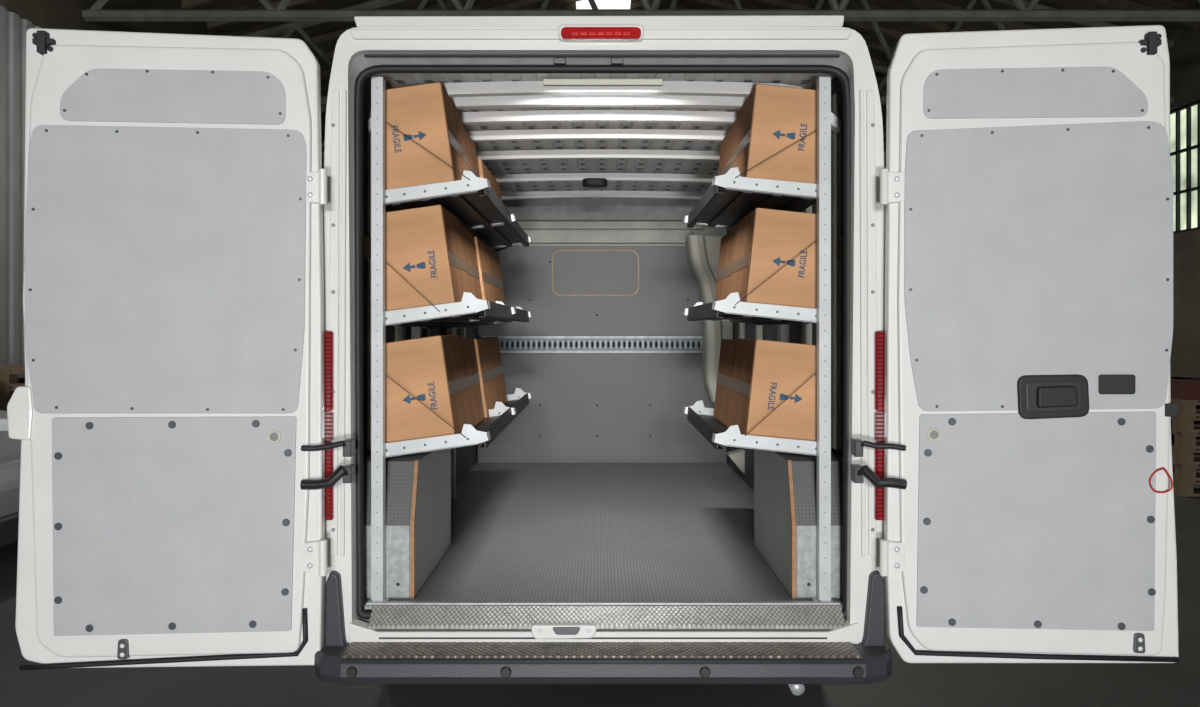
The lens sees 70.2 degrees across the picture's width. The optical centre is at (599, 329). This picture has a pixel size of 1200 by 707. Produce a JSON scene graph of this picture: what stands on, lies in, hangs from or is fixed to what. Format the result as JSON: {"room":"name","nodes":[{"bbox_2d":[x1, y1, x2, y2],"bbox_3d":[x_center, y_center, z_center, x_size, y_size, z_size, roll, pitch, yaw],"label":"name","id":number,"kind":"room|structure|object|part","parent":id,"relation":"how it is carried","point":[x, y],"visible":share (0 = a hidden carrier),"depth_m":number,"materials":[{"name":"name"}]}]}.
{"room":"warehouse","nodes":[
{"label":"warehouse","id":0,"kind":"room"},
{"bbox_2d":[0,5,322,377],"bbox_3d":[-6.015,-0.900,8.820,0.030,4.700,36.180,0,0,0],"label":"wall","id":1,"kind":"structure","parent":0,"point":[13,29],"depth_m":8.72,"materials":[{"name":"grey metal"}]},
{"bbox_2d":[0,0,325,168],"bbox_3d":[-6.125,-4.100,8.730,0.150,1.700,36.000,0,0,0],"label":"wall","id":2,"kind":"structure","parent":0,"point":[46,14],"depth_m":10.37,"materials":[{"name":"grey metal"}]},
{"bbox_2d":[0,488,1199,706],"bbox_3d":[1.200,1.500,8.730,16.400,0.100,36.000,0,0,0],"label":"floor","id":3,"kind":"structure","parent":0,"point":[1177,684],"depth_m":3.45,"materials":[{"name":"concrete"}]},
{"bbox_2d":[0,410,20,548],"bbox_3d":[-4.549,0.741,5.280,2.591,1.417,1.640,0,0,0],"label":"car","id":4,"kind":"object","parent":3,"relation":"on","point":[10,449],"visible":0.12,"depth_m":4.78,"materials":[{"name":"silver metal"}]},
{"bbox_2d":[0,15,1179,695],"bbox_3d":[-0.039,0.199,5.228,3.617,2.502,5.306,0,0,0],"label":"van","id":5,"kind":"object","parent":3,"relation":"on","point":[191,415],"visible":0.88,"depth_m":2.63,"materials":[{"name":"white paint"}]},
{"bbox_3d":[-1.759,0.253,2.606,0.075,0.164,0.050,0,0,-4],"label":"lock casing","id":6,"kind":"part","parent":5,"relation":"part of","materials":[{"name":"white paint"}]},
{"bbox_3d":[-1.326,0.066,2.625,0.860,1.874,0.019,0,0,-4],"label":"frame","id":7,"kind":"part","parent":5,"relation":"part of","materials":[{"name":"white paint"}]},
{"bbox_3d":[-0.827,-0.290,4.245,0.022,0.080,2.770,0,0,0],"label":"wall rail","id":8,"kind":"part","parent":5,"relation":"part of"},
{"bbox_3d":[-0.734,0.776,2.859,0.192,0.243,0.010,0,0,0],"label":"plate","id":9,"kind":"part","parent":5,"relation":"part of","materials":[{"name":"silver metal"}]},
{"bbox_2d":[366,77,531,604],"bbox_3d":[-0.601,0.034,3.728,0.462,1.737,1.857,0,0,0],"label":"shelving unit","id":10,"kind":"object","parent":5,"relation":"in","point":[471,199],"visible":0.73,"depth_m":2.85,"materials":[{"name":"metal"}]},
{"bbox_3d":[-0.623,-0.143,2.844,0.181,0.168,0.002,0,0,-1],"label":"restraint cord","id":11,"kind":"part","parent":10,"relation":"part of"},
{"bbox_3d":[-0.580,0.255,2.844,0.268,0.212,0.002,0,0,-1],"label":"restraint cord","id":12,"kind":"part","parent":10,"relation":"part of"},
{"bbox_2d":[386,205,468,310],"bbox_3d":[-0.626,-0.226,3.055,0.282,0.393,0.361,0,0,0],"label":"cardboard box","id":13,"kind":"object","parent":10,"relation":"in","point":[424,245],"visible":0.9,"depth_m":2.88,"materials":[{"name":"brown cardboard"}]},
{"bbox_2d":[403,250,437,277],"bbox_3d":[-0.609,-0.216,2.874,0.114,0.092,0.001,-8,0,0],"label":"print","id":14,"kind":"object","parent":13,"relation":"attached to","point":[421,265],"depth_m":2.87},
{"bbox_2d":[386,82,468,189],"bbox_3d":[-0.626,-0.637,3.085,0.283,0.400,0.421,0,0,0],"label":"cardboard box","id":15,"kind":"object","parent":10,"relation":"in","point":[426,114],"visible":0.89,"depth_m":2.88,"materials":[{"name":"brown cardboard"}]},
{"bbox_2d":[391,125,425,152],"bbox_3d":[-0.641,-0.649,2.874,0.114,0.092,0.001,-8,0,0],"label":"print","id":16,"kind":"object","parent":15,"relation":"attached to","point":[421,135],"depth_m":2.87},
{"bbox_3d":[-0.573,-0.597,2.844,0.281,0.195,0.002,0,0,-1],"label":"restraint cord","id":17,"kind":"part","parent":10,"relation":"part of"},
{"bbox_2d":[386,335,471,442],"bbox_3d":[-0.626,0.215,3.055,0.282,0.393,0.361,0,0,0],"label":"cardboard box","id":18,"kind":"object","parent":10,"relation":"in","point":[431,369],"visible":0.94,"depth_m":2.88,"materials":[{"name":"brown cardboard"}]},
{"bbox_2d":[403,382,437,409],"bbox_3d":[-0.609,0.228,2.874,0.114,0.092,0.001,-8,0,0],"label":"print","id":19,"kind":"object","parent":18,"relation":"attached to","point":[421,397],"depth_m":2.87},
{"bbox_2d":[386,187,528,248],"bbox_3d":[-0.569,-0.455,3.737,0.370,0.058,1.745,-8,0,0],"label":"shelf","id":20,"kind":"object","parent":10,"relation":"on","point":[478,209],"depth_m":3.17,"materials":[{"name":"grey metal"}]},
{"bbox_2d":[392,393,528,456],"bbox_3d":[-0.569,0.393,3.737,0.370,0.058,1.745,-8,0,0],"label":"tray","id":21,"kind":"object","parent":10,"relation":"on","point":[499,417],"depth_m":2.85,"materials":[{"name":"grey metal"}]},
{"bbox_2d":[392,301,528,327],"bbox_3d":[-0.569,-0.048,3.737,0.370,0.058,1.745,-8,0,0],"label":"shelf","id":22,"kind":"object","parent":10,"relation":"on","point":[463,314],"depth_m":2.94,"materials":[{"name":"grey metal"}]},
{"bbox_2d":[460,224,481,298],"bbox_3d":[-0.631,-0.221,3.435,0.281,0.383,0.380,0,0,0],"label":"cardboard box","id":23,"kind":"object","parent":10,"relation":"in","point":[473,278],"visible":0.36,"depth_m":3.44,"materials":[{"name":"brown cardboard"}]},
{"bbox_2d":[459,337,483,426],"bbox_3d":[-0.631,0.220,3.435,0.281,0.383,0.380,0,0,0],"label":"cardboard box","id":24,"kind":"object","parent":10,"relation":"in","point":[471,373],"visible":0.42,"depth_m":3.43,"materials":[{"name":"brown cardboard"}]},
{"bbox_2d":[463,127,479,176],"bbox_3d":[-0.632,-0.620,3.500,0.279,0.368,0.380,0,0,0],"label":"cardboard box","id":25,"kind":"object","parent":10,"relation":"in","point":[470,146],"visible":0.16,"depth_m":3.50,"materials":[{"name":"brown cardboard"}]},
{"bbox_2d":[473,338,496,417],"bbox_3d":[-0.624,0.225,3.875,0.280,0.373,0.390,0,0,0],"label":"cardboard box","id":26,"kind":"object","parent":10,"relation":"in","point":[482,347],"visible":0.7,"depth_m":3.79,"materials":[{"name":"brown cardboard"}]},
{"bbox_2d":[474,237,495,302],"bbox_3d":[-0.624,-0.216,3.875,0.280,0.373,0.390,0,0,0],"label":"cardboard box","id":27,"kind":"object","parent":10,"relation":"in","point":[482,250],"visible":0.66,"depth_m":3.80,"materials":[{"name":"brown cardboard"}]},
{"bbox_2d":[477,159,493,190],"bbox_3d":[-0.620,-0.596,3.940,0.272,0.318,0.360,0,0,0],"label":"cardboard box","id":28,"kind":"object","parent":10,"relation":"in","point":[484,172],"visible":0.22,"depth_m":3.83,"materials":[{"name":"brown cardboard"}]},
{"bbox_2d":[476,336,506,403],"bbox_3d":[-0.629,0.223,4.300,0.280,0.378,0.400,0,0,0],"label":"cardboard box","id":29,"kind":"object","parent":10,"relation":"in","point":[497,365],"visible":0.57,"depth_m":4.29,"materials":[{"name":"brown cardboard"}]},
{"bbox_2d":[492,175,501,200],"bbox_3d":[-0.625,-0.601,4.330,0.273,0.328,0.360,0,0,0],"label":"cardboard box","id":30,"kind":"object","parent":10,"relation":"in","point":[496,186],"visible":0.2,"depth_m":4.32,"materials":[{"name":"brown cardboard"}]},
{"bbox_2d":[489,247,505,304],"bbox_3d":[-0.629,-0.218,4.300,0.280,0.378,0.400,0,0,0],"label":"cardboard box","id":31,"kind":"object","parent":10,"relation":"in","point":[494,257],"visible":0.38,"depth_m":4.29,"materials":[{"name":"brown cardboard"}]},
{"bbox_3d":[-0.115,0.956,2.708,0.209,0.044,0.027,0,0,0],"label":"latch plate","id":32,"kind":"part","parent":5,"relation":"part of","materials":[{"name":"white paint"}]},
{"bbox_3d":[-0.053,0.099,5.775,1.494,0.116,0.022,0,0,0],"label":"lashing rail","id":33,"kind":"part","parent":5,"relation":"part of","materials":[{"name":"metal"}]},
{"bbox_2d":[582,178,607,187],"bbox_3d":[-0.028,-0.822,4.770,0.140,0.040,0.100,0,0,0],"label":"lamp","id":34,"kind":"object","parent":5,"relation":"attached to","point":[586,182],"depth_m":4.73,"materials":[{"name":"black plastic"}]},
{"bbox_3d":[-0.001,-1.031,4.340,1.643,0.043,2.980,0,0,0],"label":"roof panel","id":35,"kind":"part","parent":5,"relation":"part of","materials":[{"name":"white paint"}]},
{"bbox_2d":[558,24,643,40],"bbox_3d":[0.003,-0.947,2.715,0.275,0.052,0.031,0,0,0],"label":"lamp","id":36,"kind":"object","parent":5,"relation":"attached to","point":[566,32],"depth_m":2.70,"materials":[{"name":"red plastic"}]},
{"bbox_3d":[0.003,0.998,2.663,1.590,0.007,0.130,0,0,0],"label":"step plate","id":37,"kind":"part","parent":5,"relation":"part of","materials":[{"name":"grey metal"}]},
{"bbox_2d":[543,78,662,85],"bbox_3d":[0.010,-0.827,2.848,0.400,0.022,0.020,0,0,0],"label":"lamp","id":38,"kind":"object","parent":5,"relation":"attached to","point":[546,81],"depth_m":2.84,"materials":[{"name":"white plastic"}]},
{"bbox_3d":[0.013,0.969,2.744,1.626,0.066,0.052,0,0,0],"label":"sill","id":39,"kind":"part","parent":5,"relation":"part of","materials":[{"name":"white paint"}]},
{"bbox_2d":[683,77,834,601],"bbox_3d":[0.612,0.034,3.338,0.493,1.737,1.079,0,0,0],"label":"shelving unit","id":40,"kind":"object","parent":5,"relation":"in","point":[731,197],"visible":0.77,"depth_m":2.85,"materials":[{"name":"metal"}]},
{"bbox_2d":[713,339,736,426],"bbox_3d":[0.631,0.222,3.520,0.273,0.367,0.420,0,0,0],"label":"cardboard box","id":41,"kind":"object","parent":40,"relation":"in","point":[728,346],"visible":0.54,"depth_m":3.50,"materials":[{"name":"brown cardboard"}]},
{"bbox_2d":[715,227,735,300],"bbox_3d":[0.631,-0.222,3.520,0.273,0.367,0.420,0,0,0],"label":"cardboard box","id":42,"kind":"object","parent":40,"relation":"in","point":[723,280],"visible":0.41,"depth_m":3.50,"materials":[{"name":"brown cardboard"}]},
{"bbox_2d":[718,120,735,175],"bbox_3d":[0.631,-0.640,3.520,0.273,0.367,0.420,0,0,0],"label":"cardboard box","id":43,"kind":"object","parent":40,"relation":"in","point":[726,151],"visible":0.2,"depth_m":3.49,"materials":[{"name":"brown cardboard"}]},
{"bbox_2d":[687,407,810,455],"bbox_3d":[0.577,0.393,3.348,0.370,0.058,0.965,6,0,0],"label":"tray","id":44,"kind":"object","parent":40,"relation":"on","point":[716,433],"depth_m":2.85,"materials":[{"name":"grey metal"}]},
{"bbox_2d":[687,300,810,324],"bbox_3d":[0.577,-0.051,3.348,0.370,0.058,0.965,6,0,0],"label":"shelf","id":45,"kind":"object","parent":40,"relation":"on","point":[722,310],"depth_m":2.85,"materials":[{"name":"grey metal"}]},
{"bbox_2d":[687,185,816,228],"bbox_3d":[0.577,-0.469,3.348,0.370,0.058,0.965,6,0,0],"label":"shelf","id":46,"kind":"object","parent":40,"relation":"on","point":[721,206],"depth_m":3.08,"materials":[{"name":"grey metal"}]},
{"bbox_2d":[727,338,816,440],"bbox_3d":[0.625,0.218,3.075,0.274,0.374,0.401,0,0,0],"label":"cardboard box","id":47,"kind":"object","parent":40,"relation":"in","point":[766,373],"visible":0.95,"depth_m":2.88,"materials":[{"name":"brown cardboard"}]},
{"bbox_2d":[768,382,801,409],"bbox_3d":[0.626,0.228,2.874,0.114,0.092,0.001,6,0,0],"label":"print","id":48,"kind":"object","parent":47,"relation":"attached to","point":[782,396],"depth_m":2.87},
{"bbox_2d":[729,208,816,308],"bbox_3d":[0.625,-0.226,3.075,0.274,0.374,0.401,0,0,0],"label":"cardboard box","id":49,"kind":"object","parent":40,"relation":"in","point":[766,240],"visible":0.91,"depth_m":2.88,"materials":[{"name":"brown cardboard"}]},
{"bbox_2d":[773,250,806,277],"bbox_3d":[0.637,-0.228,2.874,0.114,0.092,0.001,6,0,0],"label":"print","id":50,"kind":"object","parent":49,"relation":"attached to","point":[777,261],"depth_m":2.87},
{"bbox_2d":[731,84,816,183],"bbox_3d":[0.625,-0.644,3.075,0.274,0.374,0.401,0,0,0],"label":"cardboard box","id":51,"kind":"object","parent":40,"relation":"in","point":[771,119],"visible":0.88,"depth_m":2.88,"materials":[{"name":"brown cardboard"}]},
{"bbox_2d":[773,123,806,150],"bbox_3d":[0.637,-0.656,2.874,0.114,0.092,0.001,6,0,0],"label":"print","id":52,"kind":"object","parent":51,"relation":"attached to","point":[789,135],"depth_m":2.87},
{"bbox_3d":[0.587,-0.192,2.844,0.274,0.218,0.002,0,0,1],"label":"restraint cord","id":53,"kind":"part","parent":40,"relation":"part of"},
{"bbox_3d":[0.587,-0.587,2.844,0.274,0.162,0.002,0,0,1],"label":"restraint cord","id":54,"kind":"part","parent":40,"relation":"part of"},
{"bbox_3d":[0.603,0.247,2.844,0.241,0.216,0.002,0,0,1],"label":"restraint cord","id":55,"kind":"part","parent":40,"relation":"part of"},
{"bbox_3d":[0.759,0.776,2.859,0.201,0.243,0.010,0,0,0],"label":"plate","id":56,"kind":"part","parent":5,"relation":"part of","materials":[{"name":"silver metal"}]},
{"bbox_3d":[0.857,-0.290,4.245,0.022,0.080,2.770,0,0,0],"label":"wall rail","id":57,"kind":"part","parent":5,"relation":"part of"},
{"bbox_3d":[1.329,0.057,2.626,0.809,1.875,0.019,0,0,4],"label":"frame","id":58,"kind":"part","parent":5,"relation":"part of","materials":[{"name":"white paint"}]},
{"bbox_3d":[1.388,0.203,2.590,0.118,0.067,0.017,0,0,4],"label":"handle lever","id":59,"kind":"part","parent":5,"relation":"part of","materials":[{"name":"black plastic"}]},
{"bbox_3d":[1.700,0.455,2.584,0.071,0.080,0.006,0,0,4],"label":"red cord","id":60,"kind":"part","parent":5,"relation":"part of","materials":[{"name":"plastic"}]},
{"bbox_2d":[1173,466,1199,495],"bbox_3d":[5.650,1.380,7.880,1.200,0.140,0.900,0,0,0],"label":"wooden pallet","id":61,"kind":"object","parent":3,"relation":"on","point":[1181,487],"visible":0.2,"depth_m":7.43,"materials":[{"name":"brown wood"}]},
{"bbox_2d":[1172,457,1199,479],"bbox_3d":[5.670,1.240,7.880,1.200,0.140,0.900,0,0,0],"label":"wooden pallet","id":62,"kind":"object","parent":61,"relation":"on","point":[1181,471],"visible":0.24,"depth_m":7.43,"materials":[{"name":"brown wood"}]},
{"bbox_2d":[1171,437,1199,463],"bbox_3d":[5.650,1.100,7.880,1.200,0.140,0.900,0,0,0],"label":"wooden pallet","id":63,"kind":"object","parent":62,"relation":"on","point":[1179,455],"visible":0.3,"depth_m":7.43,"materials":[{"name":"brown wood"}]},
{"bbox_2d":[1171,422,1199,447],"bbox_3d":[5.670,0.960,7.880,1.200,0.140,0.900,0,0,0],"label":"wooden pallet","id":64,"kind":"object","parent":63,"relation":"on","point":[1181,439],"visible":0.29,"depth_m":7.43,"materials":[{"name":"brown wood"}]},
{"bbox_2d":[1171,416,1199,431],"bbox_3d":[5.650,0.820,7.880,1.200,0.140,0.900,0,0,0],"label":"wooden pallet","id":65,"kind":"object","parent":64,"relation":"on","point":[1179,423],"visible":0.29,"depth_m":7.43,"materials":[{"name":"brown wood"}]},
{"bbox_2d":[1171,399,1199,415],"bbox_3d":[5.670,0.680,7.880,1.200,0.140,0.900,0,0,0],"label":"wooden pallet","id":66,"kind":"object","parent":65,"relation":"on","point":[1185,407],"visible":0.27,"depth_m":7.43,"materials":[{"name":"brown wood"}]},
{"bbox_2d":[1170,376,1199,399],"bbox_3d":[5.250,0.522,7.730,0.360,0.175,0.520,0,0,0],"label":"plastic crate","id":67,"kind":"object","parent":66,"relation":"on","point":[1182,388],"visible":0.59,"depth_m":7.48,"materials":[{"name":"red plastic"}]},
{"bbox_3d":[-5.000,1.380,7.580,1.200,0.140,0.900,0,0,0],"label":"wooden pallet","id":68,"kind":"object","parent":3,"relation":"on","visible":0},
{"bbox_3d":[-5.000,1.240,7.580,1.200,0.140,0.900,0,0,0],"label":"wooden pallet","id":69,"kind":"object","parent":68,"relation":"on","visible":0},
{"bbox_3d":[-5.000,1.100,7.580,1.200,0.140,0.900,0,0,0],"label":"wooden pallet","id":70,"kind":"object","parent":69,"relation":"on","visible":0},
{"bbox_3d":[-5.000,0.960,7.580,1.200,0.140,0.900,0,0,0],"label":"wooden pallet","id":71,"kind":"object","parent":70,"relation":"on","visible":0},
{"bbox_3d":[-5.000,0.820,7.580,1.200,0.140,0.900,0,0,0],"label":"wooden pallet","id":72,"kind":"object","parent":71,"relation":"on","visible":0},
{"bbox_2d":[0,403,7,410],"bbox_3d":[-5.000,0.680,7.580,1.200,0.140,0.900,0,0,0],"label":"wooden pallet","id":73,"kind":"object","parent":72,"relation":"on","point":[3,406],"visible":0.06,"depth_m":7.13,"materials":[{"name":"brown wood"}]},
{"bbox_2d":[0,386,18,402],"bbox_3d":[-5.000,0.540,7.580,1.200,0.140,0.900,0,0,0],"label":"wooden pallet","id":74,"kind":"object","parent":73,"relation":"on","point":[6,392],"visible":0.11,"depth_m":7.13,"materials":[{"name":"brown wood"}]},
{"bbox_2d":[0,365,24,385],"bbox_3d":[-5.000,0.400,7.580,1.200,0.140,0.900,0,0,0],"label":"wooden pallet","id":75,"kind":"object","parent":74,"relation":"on","point":[8,373],"visible":0.24,"depth_m":7.13,"materials":[{"name":"brown wood"}]},
{"bbox_2d":[181,0,1199,168],"bbox_3d":[1.600,-5.730,8.730,15.600,2.240,36.000,0,0,0],"label":"ceiling","id":76,"kind":"structure","parent":0,"point":[326,35],"depth_m":14.74,"materials":[{"name":"grey metal"}]},
{"bbox_2d":[576,0,630,8],"bbox_3d":[0.075,-6.269,16.630,1.050,0.283,1.400,0,0,0],"label":"window","id":77,"kind":"structure","parent":76,"relation":"attached to","point":[583,4],"depth_m":16.45,"materials":[{"name":"white glass"}]},
{"bbox_2d":[321,63,888,156],"bbox_3d":[1.550,-5.175,17.930,15.336,3.090,0.128,0,0,0],"label":"roof truss","id":78,"kind":"object","parent":76,"relation":"attached to","point":[876,67],"visible":0.02,"depth_m":17.89,"materials":[{"name":"metal"}]},
{"bbox_2d":[82,0,1199,20],"bbox_3d":[1.550,-5.175,10.030,15.336,3.090,0.128,0,0,0],"label":"roof truss","id":79,"kind":"object","parent":76,"relation":"attached to","point":[95,13],"visible":0.77,"depth_m":9.97,"materials":[{"name":"metal"}]},
{"bbox_2d":[242,0,1173,104],"bbox_3d":[1.550,-5.175,13.730,15.336,3.090,0.128,0,0,0],"label":"roof truss","id":80,"kind":"object","parent":76,"relation":"attached to","point":[288,29],"visible":0.18,"depth_m":13.69,"materials":[{"name":"metal"}]},
{"bbox_2d":[1166,21,1199,418],"bbox_3d":[9.300,-1.750,8.730,0.200,6.400,36.000,0,0,0],"label":"wall","id":81,"kind":"structure","parent":0,"point":[1184,55],"depth_m":13.38,"materials":[{"name":"paint"}]},
{"bbox_2d":[1170,100,1199,232],"bbox_3d":[9.275,-2.550,13.680,0.070,2.000,2.530,0,0,0],"label":"window","id":82,"kind":"structure","parent":81,"relation":"in","point":[1184,120],"depth_m":13.45,"materials":[{"name":"glass"}]}
]}

